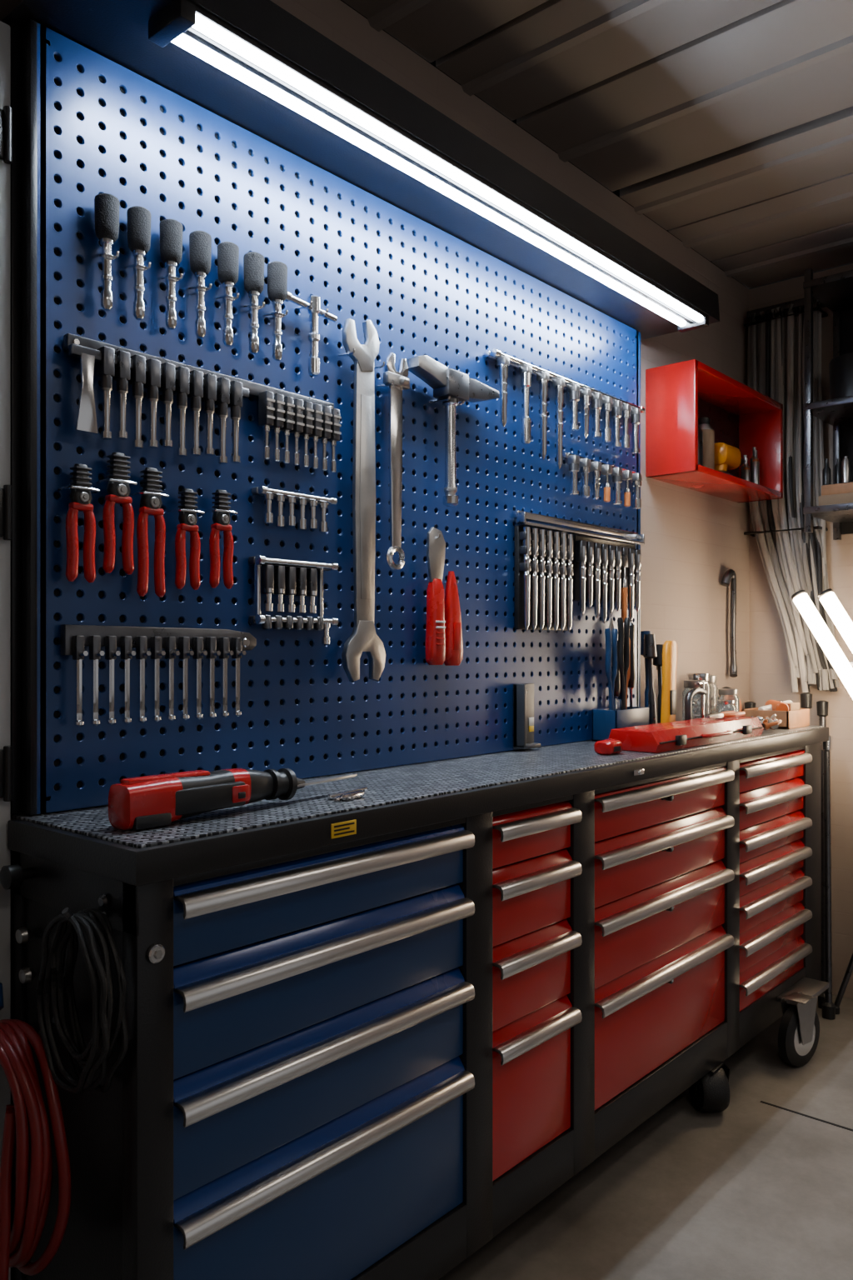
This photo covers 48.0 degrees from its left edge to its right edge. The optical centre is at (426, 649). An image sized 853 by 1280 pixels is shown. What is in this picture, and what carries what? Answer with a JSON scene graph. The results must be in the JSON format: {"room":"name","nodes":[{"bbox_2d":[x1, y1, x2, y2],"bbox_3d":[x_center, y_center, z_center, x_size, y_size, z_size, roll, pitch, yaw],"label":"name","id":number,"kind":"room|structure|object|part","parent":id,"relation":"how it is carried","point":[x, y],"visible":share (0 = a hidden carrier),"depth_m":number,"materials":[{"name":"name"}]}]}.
{"room":"garage","nodes":[
{"label":"garage","id":0,"kind":"room"},
{"bbox_2d":[270,0,749,723],"bbox_3d":[-0.371,-0.065,1.813,0.100,2.530,4.850,0,0,41],"label":"wall","id":1,"kind":"structure","parent":0,"point":[692,537],"depth_m":3.05,"materials":[{"name":"beige paint"}]},
{"bbox_2d":[0,20,12,1279],"bbox_3d":[-0.917,0.138,1.071,0.049,2.115,0.914,0,0,41],"label":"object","id":2,"kind":"structure","parent":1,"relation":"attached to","point":[5,29],"depth_m":1.40,"materials":[{"name":"grey paint"}]},
{"bbox_3d":[-0.627,-0.285,1.379,0.017,1.010,0.059,0,0,41],"label":"hinges","id":3,"kind":"part","parent":2,"relation":"part of","materials":[{"name":"black metal"}]},
{"bbox_2d":[9,22,19,814],"bbox_3d":[-0.619,-0.342,1.428,0.031,1.169,0.013,0,0,41],"label":"trim","id":4,"kind":"structure","parent":1,"relation":"attached to","point":[15,29],"depth_m":1.42,"materials":[{"name":"black metal"}]},
{"bbox_2d":[20,19,640,814],"bbox_3d":[0.012,-0.342,2.105,0.093,1.167,1.835,0,0,41],"label":"pegboard","id":5,"kind":"object","parent":1,"relation":"attached to","point":[91,125],"depth_m":1.76,"materials":[{"name":"blue paint"}]},
{"bbox_2d":[58,463,99,582],"bbox_3d":[-0.520,-0.190,1.440,0.042,0.176,0.054,0,0,41],"label":"pliers","id":6,"kind":"object","parent":5,"relation":"hanging from","point":[81,498],"visible":1,"depth_m":1.43,"materials":[{"name":"red plastic"}]},
{"bbox_2d":[91,193,119,310],"bbox_3d":[-0.493,-0.609,1.472,0.043,0.173,0.037,0,0,41],"label":"screwdriver","id":7,"kind":"object","parent":5,"relation":"hanging from","point":[107,206],"visible":1,"depth_m":1.46,"materials":[{"name":"plastic"}]},
{"bbox_2d":[96,452,137,574],"bbox_3d":[-0.479,-0.211,1.487,0.042,0.187,0.054,0,0,41],"label":"pliers","id":8,"kind":"object","parent":5,"relation":"hanging from","point":[118,490],"visible":1,"depth_m":1.48,"materials":[{"name":"red plastic"}]},
{"bbox_2d":[124,205,151,320],"bbox_3d":[-0.456,-0.609,1.515,0.043,0.173,0.037,0,0,41],"label":"screwdriver","id":9,"kind":"object","parent":5,"relation":"hanging from","point":[139,218],"visible":1,"depth_m":1.50,"materials":[{"name":"plastic"}]},
{"bbox_2d":[130,467,169,597],"bbox_3d":[-0.441,-0.187,1.531,0.042,0.205,0.054,0,0,41],"label":"pliers","id":10,"kind":"object","parent":5,"relation":"hanging from","point":[151,502],"visible":1,"depth_m":1.52,"materials":[{"name":"red plastic"}]},
{"bbox_2d":[60,624,256,726],"bbox_3d":[-0.416,0.038,1.560,0.043,0.153,0.361,0,0,41],"label":"tool rack","id":11,"kind":"object","parent":5,"relation":"attached to","point":[224,643],"visible":1,"depth_m":1.53,"materials":[{"name":"metal"}]},
{"bbox_2d":[156,219,183,329],"bbox_3d":[-0.417,-0.609,1.559,0.043,0.173,0.037,0,0,41],"label":"screwdriver","id":12,"kind":"object","parent":5,"relation":"hanging from","point":[171,230],"visible":1,"depth_m":1.55,"materials":[{"name":"plastic"}]},
{"bbox_2d":[167,488,204,589],"bbox_3d":[-0.396,-0.182,1.583,0.042,0.165,0.054,0,0,41],"label":"pliers","id":13,"kind":"object","parent":5,"relation":"hanging from","point":[187,518],"visible":1,"depth_m":1.57,"materials":[{"name":"red plastic"}]},
{"bbox_2d":[186,230,211,338],"bbox_3d":[-0.380,-0.609,1.602,0.043,0.173,0.037,0,0,41],"label":"screwdriver","id":14,"kind":"object","parent":5,"relation":"hanging from","point":[200,242],"visible":1,"depth_m":1.59,"materials":[{"name":"plastic"}]},
{"bbox_2d":[63,333,341,472],"bbox_3d":[-0.353,-0.395,1.634,0.040,0.157,0.547,0,0,41],"label":"rack","id":15,"kind":"object","parent":5,"relation":"attached to","point":[288,412],"visible":1,"depth_m":1.58,"materials":[{"name":"silver metal"}]},
{"bbox_2d":[201,489,237,589],"bbox_3d":[-0.351,-0.188,1.634,0.042,0.167,0.054,0,0,41],"label":"pliers","id":16,"kind":"object","parent":5,"relation":"hanging from","point":[221,517],"visible":0.99,"depth_m":1.62,"materials":[{"name":"red plastic"}]},
{"bbox_2d":[214,241,239,346],"bbox_3d":[-0.342,-0.609,1.645,0.043,0.173,0.037,0,0,41],"label":"screwdriver","id":17,"kind":"object","parent":5,"relation":"hanging from","point":[227,252],"visible":1,"depth_m":1.64,"materials":[{"name":"plastic"}]},
{"bbox_2d":[240,251,264,354],"bbox_3d":[-0.306,-0.609,1.688,0.043,0.173,0.037,0,0,41],"label":"screwdriver","id":18,"kind":"object","parent":5,"relation":"hanging from","point":[253,262],"visible":1,"depth_m":1.68,"materials":[{"name":"plastic"}]},
{"bbox_2d":[264,260,288,360],"bbox_3d":[-0.271,-0.609,1.728,0.043,0.173,0.037,0,0,41],"label":"screwdriver","id":19,"kind":"object","parent":5,"relation":"hanging from","point":[277,271],"visible":1,"depth_m":1.72,"materials":[{"name":"plastic"}]},
{"bbox_2d":[248,555,338,644],"bbox_3d":[-0.242,-0.089,1.766,0.034,0.158,0.192,0,0,41],"label":"rack","id":20,"kind":"object","parent":5,"relation":"attached to","point":[280,577],"visible":1,"depth_m":1.74,"materials":[{"name":"metal"}]},
{"bbox_2d":[251,485,337,533],"bbox_3d":[-0.240,-0.257,1.769,0.033,0.071,0.185,0,0,41],"label":"rail","id":21,"kind":"object","parent":5,"relation":"attached to","point":[268,493],"depth_m":1.75,"materials":[{"name":"silver metal"}]},
{"bbox_2d":[285,290,337,376],"bbox_3d":[-0.220,-0.588,1.788,0.040,0.148,0.131,0,0,41],"label":"wrench","id":22,"kind":"object","parent":5,"relation":"hanging from","point":[312,305],"visible":0.98,"depth_m":1.78,"materials":[{"name":"silver metal"}]},
{"bbox_2d":[337,318,385,681],"bbox_3d":[-0.126,-0.296,1.892,0.047,0.715,0.112,0,0,41],"label":"wrench","id":23,"kind":"object","parent":5,"relation":"hanging from","point":[363,637],"visible":1,"depth_m":1.88,"materials":[{"name":"metal"}]},
{"bbox_2d":[376,352,409,570],"bbox_3d":[-0.065,-0.383,1.961,0.048,0.442,0.066,0,0,41],"label":"wrench","id":24,"kind":"object","parent":5,"relation":"hanging from","point":[397,382],"visible":0.99,"depth_m":1.95,"materials":[{"name":"silver metal"}]},
{"bbox_2d":[425,526,445,664],"bbox_3d":[0.019,-0.115,2.053,0.044,0.294,0.047,0,0,2],"label":"knife","id":25,"kind":"object","parent":5,"relation":"hanging from","point":[435,649],"visible":1,"depth_m":2.04,"materials":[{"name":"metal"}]},
{"bbox_2d":[405,355,499,506],"bbox_3d":[0.057,-0.462,2.090,0.064,0.300,0.280,0,0,41],"label":"hammer","id":26,"kind":"object","parent":5,"relation":"hanging from","point":[451,387],"visible":0.99,"depth_m":2.06,"materials":[{"name":"metal"}]},
{"bbox_2d":[444,570,463,665],"bbox_3d":[0.053,-0.069,2.103,0.040,0.206,0.058,0,0,41],"label":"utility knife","id":27,"kind":"object","parent":5,"relation":"attached to","point":[454,643],"visible":0.94,"depth_m":2.08,"materials":[{"name":"red plastic"}]},
{"bbox_3d":[0.244,0.160,2.326,0.033,0.156,0.072,0,0,41],"label":"wall switch bracket","id":28,"kind":"part","parent":5,"relation":"part of","materials":[{"name":"silver metal"}]},
{"bbox_2d":[484,347,644,469],"bbox_3d":[0.382,-0.576,2.477,0.042,0.241,0.710,0,0,41],"label":"rack","id":29,"kind":"object","parent":5,"relation":"attached to","point":[619,407],"visible":1,"depth_m":2.41,"materials":[{"name":"silver metal"}]},
{"bbox_2d":[513,510,644,632],"bbox_3d":[0.415,-0.191,2.520,0.037,0.291,0.592,0,0,41],"label":"rack","id":30,"kind":"object","parent":5,"relation":"attached to","point":[555,569],"visible":1,"depth_m":2.44,"materials":[{"name":"silver metal"}]},
{"bbox_2d":[562,452,642,509],"bbox_3d":[0.486,-0.454,2.598,0.041,0.108,0.380,0,0,41],"label":"rack","id":31,"kind":"object","parent":5,"relation":"attached to","point":[575,462],"visible":0.98,"depth_m":2.58,"materials":[{"name":"silver metal"}]},
{"bbox_2d":[0,0,719,339],"bbox_3d":[0.095,-0.957,2.067,0.269,0.117,1.935,0,0,41],"label":"led light bar","id":32,"kind":"object","parent":1,"relation":"attached to","point":[254,65],"visible":1,"depth_m":1.74,"materials":[{"name":"black plastic"}]},
{"bbox_2d":[645,359,783,503],"bbox_3d":[0.960,-0.695,3.144,0.162,0.330,0.695,0,0,41],"label":"upper cabinet","id":33,"kind":"object","parent":1,"relation":"attached to","point":[708,432],"visible":1,"depth_m":3.06,"materials":[{"name":"metal"}]},
{"bbox_2d":[720,568,737,677],"bbox_3d":[1.057,-0.094,3.347,0.042,0.381,0.087,0,0,41],"label":"bar","id":34,"kind":"object","parent":1,"relation":"attached to","point":[730,576],"visible":1,"depth_m":3.36,"materials":[{"name":"metal"}]},
{"bbox_2d":[340,0,852,289],"bbox_3d":[1.075,-1.375,0.490,4.020,0.110,4.950,0,0,41],"label":"ceiling","id":35,"kind":"structure","parent":0,"point":[727,125],"depth_m":2.30,"materials":[{"name":"wood"}]},
{"bbox_2d":[438,994,852,1279],"bbox_3d":[1.603,1.250,0.031,5.420,0.100,4.950,0,0,41],"label":"floor","id":36,"kind":"structure","parent":0,"point":[752,1189],"depth_m":2.11,"materials":[{"name":"concrete"}]},
{"bbox_2d":[0,725,829,1279],"bbox_3d":[0.320,0.722,2.185,0.447,0.955,2.624,0,0,41],"label":"base cabinet","id":37,"kind":"object","parent":36,"relation":"on","point":[369,1035],"depth_m":1.55,"materials":[{"name":"black metal"}]},
{"bbox_3d":[-0.550,0.684,1.282,0.249,0.477,0.119,0,0,41],"label":"air hose coil","id":38,"kind":"part","parent":37,"relation":"part of","materials":[{"name":"red rubber"}]},
{"bbox_3d":[-0.439,0.447,1.226,0.163,0.244,0.059,0,0,41],"label":"coil of power cord","id":39,"kind":"part","parent":37,"relation":"part of","materials":[{"name":"black rubber"}]},
{"bbox_3d":[-0.130,0.852,1.471,0.050,0.257,0.602,0,0,41],"label":"drawer","id":40,"kind":"part","parent":37,"relation":"part of","materials":[{"name":"blue paint"}]},
{"bbox_3d":[-0.130,0.641,1.471,0.050,0.151,0.602,0,0,41],"label":"drawer","id":41,"kind":"part","parent":37,"relation":"part of","materials":[{"name":"blue paint"}]},
{"bbox_3d":[-0.130,0.489,1.471,0.050,0.142,0.602,0,0,41],"label":"drawer","id":42,"kind":"part","parent":37,"relation":"part of","materials":[{"name":"blue paint"}]},
{"bbox_3d":[-0.130,0.360,1.471,0.050,0.104,0.602,0,0,41],"label":"drawer","id":43,"kind":"part","parent":37,"relation":"part of","materials":[{"name":"blue paint"}]},
{"bbox_2d":[7,725,829,886],"bbox_3d":[0.328,0.268,2.251,0.373,0.048,2.517,0,0,41],"label":"countertop","id":44,"kind":"structure","parent":37,"relation":"on","point":[397,798],"depth_m":1.54,"materials":[{"name":"black rubber"}]},
{"bbox_2d":[108,768,357,829],"bbox_3d":[-0.262,0.210,1.473,0.064,0.067,0.480,0,0,41],"label":"power tool","id":45,"kind":"object","parent":44,"relation":"on","point":[154,801],"visible":1,"depth_m":1.35,"materials":[{"name":"red plastic"}]},
{"bbox_2d":[327,786,367,802],"bbox_3d":[-0.121,0.237,1.590,0.042,0.012,0.128,0,0,28],"label":"drill bit","id":46,"kind":"object","parent":44,"relation":"on","point":[357,792],"visible":1,"depth_m":1.56,"materials":[{"name":"silver metal"}]},
{"bbox_2d":[594,739,622,754],"bbox_3d":[0.429,0.227,2.247,0.052,0.034,0.065,0,0,41],"label":"tape measure","id":47,"kind":"object","parent":44,"relation":"on","point":[607,747],"visible":1,"depth_m":2.22,"materials":[{"name":"red plastic"}]},
{"bbox_2d":[592,617,649,741],"bbox_3d":[0.526,0.078,2.599,0.075,0.331,0.187,0,0,41],"label":"caddy","id":48,"kind":"object","parent":44,"relation":"on","point":[620,653],"visible":0.79,"depth_m":2.56,"materials":[{"name":"blue plastic"}]},
{"bbox_2d":[640,630,663,724],"bbox_3d":[0.686,0.094,2.860,0.071,0.301,0.134,0,0,41],"label":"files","id":49,"kind":"object","parent":44,"relation":"on","point":[652,652],"visible":0.63,"depth_m":2.83,"materials":[{"name":"black plastic"}]},
{"bbox_2d":[660,640,677,723],"bbox_3d":[0.696,0.108,2.738,0.037,0.270,0.090,0,0,41],"label":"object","id":50,"kind":"object","parent":44,"relation":"on","point":[668,712],"visible":0.88,"depth_m":2.72,"materials":[{"name":"yellow plastic"}]},
{"bbox_2d":[608,716,764,753],"bbox_3d":[0.710,0.218,2.536,0.159,0.050,0.640,0,0,41],"label":"tool case","id":51,"kind":"object","parent":44,"relation":"on","point":[664,737],"visible":0.99,"depth_m":2.40,"materials":[{"name":"red plastic"}]},
{"bbox_2d":[707,710,745,718],"bbox_3d":[0.839,0.183,2.703,0.050,0.016,0.201,0,0,41],"label":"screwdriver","id":52,"kind":"object","parent":51,"relation":"on","point":[729,713],"visible":1,"depth_m":2.69,"materials":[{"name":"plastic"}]},
{"bbox_2d":[682,680,706,720],"bbox_3d":[0.817,0.168,2.921,0.072,0.152,0.072,0,0,41],"label":"jar","id":53,"kind":"object","parent":44,"relation":"on","point":[688,684],"visible":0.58,"depth_m":2.89,"materials":[{"name":"clear glass"}]},
{"bbox_2d":[685,681,707,719],"bbox_3d":[0.789,0.169,2.798,0.025,0.150,0.130,0,0,41],"label":"g-clamp","id":54,"kind":"object","parent":44,"relation":"on","point":[688,699],"visible":0.52,"depth_m":2.77,"materials":[{"name":"metal"}]},
{"bbox_2d":[686,672,711,717],"bbox_3d":[0.853,0.158,3.008,0.080,0.172,0.080,0,0,41],"label":"jar","id":55,"kind":"object","parent":44,"relation":"on","point":[690,676],"visible":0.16,"depth_m":2.98,"materials":[{"name":"clear glass"}]},
{"bbox_2d":[709,675,718,714],"bbox_3d":[0.909,0.163,3.112,0.072,0.162,0.072,0,0,41],"label":"jar","id":56,"kind":"object","parent":44,"relation":"on","point":[712,681],"visible":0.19,"depth_m":3.08,"materials":[{"name":"clear glass"}]},
{"bbox_2d":[715,699,736,712],"bbox_3d":[0.915,0.198,2.928,0.060,0.091,0.060,0,0,41],"label":"jar","id":57,"kind":"object","parent":44,"relation":"on","point":[724,705],"visible":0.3,"depth_m":2.91,"materials":[{"name":"clear glass"}]},
{"bbox_2d":[717,688,739,711],"bbox_3d":[0.948,0.183,3.011,0.068,0.121,0.068,0,0,41],"label":"jar","id":58,"kind":"object","parent":44,"relation":"on","point":[724,693],"visible":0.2,"depth_m":2.99,"materials":[{"name":"clear glass"}]},
{"bbox_2d":[750,714,782,729],"bbox_3d":[0.991,0.214,2.874,0.130,0.051,0.233,0,0,41],"label":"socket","id":59,"kind":"object","parent":44,"relation":"on","point":[768,722],"visible":0.52,"depth_m":2.85,"materials":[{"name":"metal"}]},
{"bbox_2d":[741,700,809,729],"bbox_3d":[1.115,0.202,3.059,0.150,0.082,0.180,0,0,41],"label":"wooden tray","id":60,"kind":"object","parent":44,"relation":"on","point":[792,716],"visible":0.74,"depth_m":3.00,"materials":[{"name":"brown wood"}]},
{"bbox_3d":[0.210,0.845,1.862,0.050,0.270,0.270,0,0,41],"label":"drawer","id":61,"kind":"part","parent":37,"relation":"part of","materials":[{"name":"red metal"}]},
{"bbox_3d":[0.210,0.629,1.862,0.050,0.150,0.270,0,0,41],"label":"drawer","id":62,"kind":"part","parent":37,"relation":"part of","materials":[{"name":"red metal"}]},
{"bbox_3d":[0.210,0.479,1.862,0.050,0.138,0.270,0,0,41],"label":"drawer","id":63,"kind":"part","parent":37,"relation":"part of","materials":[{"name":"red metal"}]},
{"bbox_3d":[0.210,0.356,1.862,0.050,0.096,0.270,0,0,41],"label":"drawer","id":64,"kind":"part","parent":37,"relation":"part of","materials":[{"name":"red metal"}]},
{"bbox_3d":[0.573,0.854,2.280,0.050,0.252,0.664,0,0,41],"label":"drawer","id":65,"kind":"part","parent":37,"relation":"part of","materials":[{"name":"red metal"}]},
{"bbox_3d":[0.573,0.639,2.280,0.050,0.166,0.664,0,0,41],"label":"drawer","id":66,"kind":"part","parent":37,"relation":"part of","materials":[{"name":"red metal"}]},
{"bbox_3d":[0.573,0.482,2.280,0.050,0.135,0.664,0,0,41],"label":"drawer","id":67,"kind":"part","parent":37,"relation":"part of","materials":[{"name":"red metal"}]},
{"bbox_3d":[0.573,0.358,2.280,0.050,0.101,0.664,0,0,41],"label":"drawer","id":68,"kind":"part","parent":37,"relation":"part of","materials":[{"name":"red metal"}]},
{"bbox_3d":[1.009,0.942,2.781,0.050,0.111,0.494,0,0,41],"label":"drawer","id":69,"kind":"part","parent":37,"relation":"part of","materials":[{"name":"red metal"}]},
{"bbox_3d":[1.009,0.830,2.781,0.050,0.100,0.494,0,0,41],"label":"drawer","id":70,"kind":"part","parent":37,"relation":"part of","materials":[{"name":"red metal"}]},
{"bbox_3d":[1.009,0.726,2.781,0.050,0.096,0.494,0,0,41],"label":"drawer","id":71,"kind":"part","parent":37,"relation":"part of","materials":[{"name":"red metal"}]},
{"bbox_3d":[1.009,0.629,2.781,0.050,0.085,0.494,0,0,41],"label":"drawer","id":72,"kind":"part","parent":37,"relation":"part of","materials":[{"name":"red metal"}]},
{"bbox_3d":[1.009,0.539,2.781,0.050,0.084,0.494,0,0,41],"label":"drawer","id":73,"kind":"part","parent":37,"relation":"part of","materials":[{"name":"red metal"}]},
{"bbox_3d":[1.009,0.443,2.781,0.050,0.096,0.494,0,0,41],"label":"drawer","id":74,"kind":"part","parent":37,"relation":"part of","materials":[{"name":"red metal"}]},
{"bbox_3d":[1.009,0.348,2.781,0.050,0.081,0.494,0,0,41],"label":"drawer","id":75,"kind":"part","parent":37,"relation":"part of","materials":[{"name":"red metal"}]},
{"bbox_2d":[745,692,835,1019],"bbox_3d":[1.236,0.673,3.281,0.334,1.058,0.245,0,0,32],"label":"post","id":76,"kind":"object","parent":36,"relation":"on","point":[825,1002],"visible":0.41,"depth_m":3.20,"materials":[{"name":"metal"}]},
{"bbox_2d":[760,1100,852,1131],"bbox_3d":[0.865,1.199,1.102,4.644,0.001,2.793,0,0,-14],"label":"joint","id":77,"kind":"object","parent":36,"relation":"on","point":[762,1102],"visible":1,"depth_m":2.46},
{"bbox_2d":[791,588,852,1014],"bbox_3d":[1.431,0.502,3.104,0.395,1.395,0.310,0,0,41],"label":"work light","id":78,"kind":"object","parent":36,"relation":"on","point":[843,667],"visible":0.91,"depth_m":3.04,"materials":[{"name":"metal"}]},
{"bbox_3d":[1.387,0.046,3.054,0.395,0.484,0.178,0,0,41],"label":"lamp frame","id":79,"kind":"part","parent":78,"relation":"part of","materials":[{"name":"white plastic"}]},
{"bbox_2d":[750,263,852,999],"bbox_3d":[2.666,-0.065,2.320,3.820,2.530,0.100,0,0,41],"label":"wall","id":80,"kind":"structure","parent":0,"point":[770,676],"depth_m":3.34,"materials":[{"name":"beige paint"}]},
{"bbox_2d":[744,296,839,692],"bbox_3d":[1.294,-0.538,3.382,0.330,1.375,0.095,0,0,41],"label":"cable bundle","id":81,"kind":"object","parent":80,"relation":"attached to","point":[776,336],"visible":0.73,"depth_m":3.36,"materials":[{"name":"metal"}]},
{"bbox_2d":[803,268,852,539],"bbox_3d":[1.646,-0.805,2.934,0.865,0.850,0.308,0,0,41],"label":"storage shelf","id":82,"kind":"object","parent":80,"relation":"attached to","point":[835,292],"visible":1,"depth_m":3.10,"materials":[{"name":"metal"}]}
]}

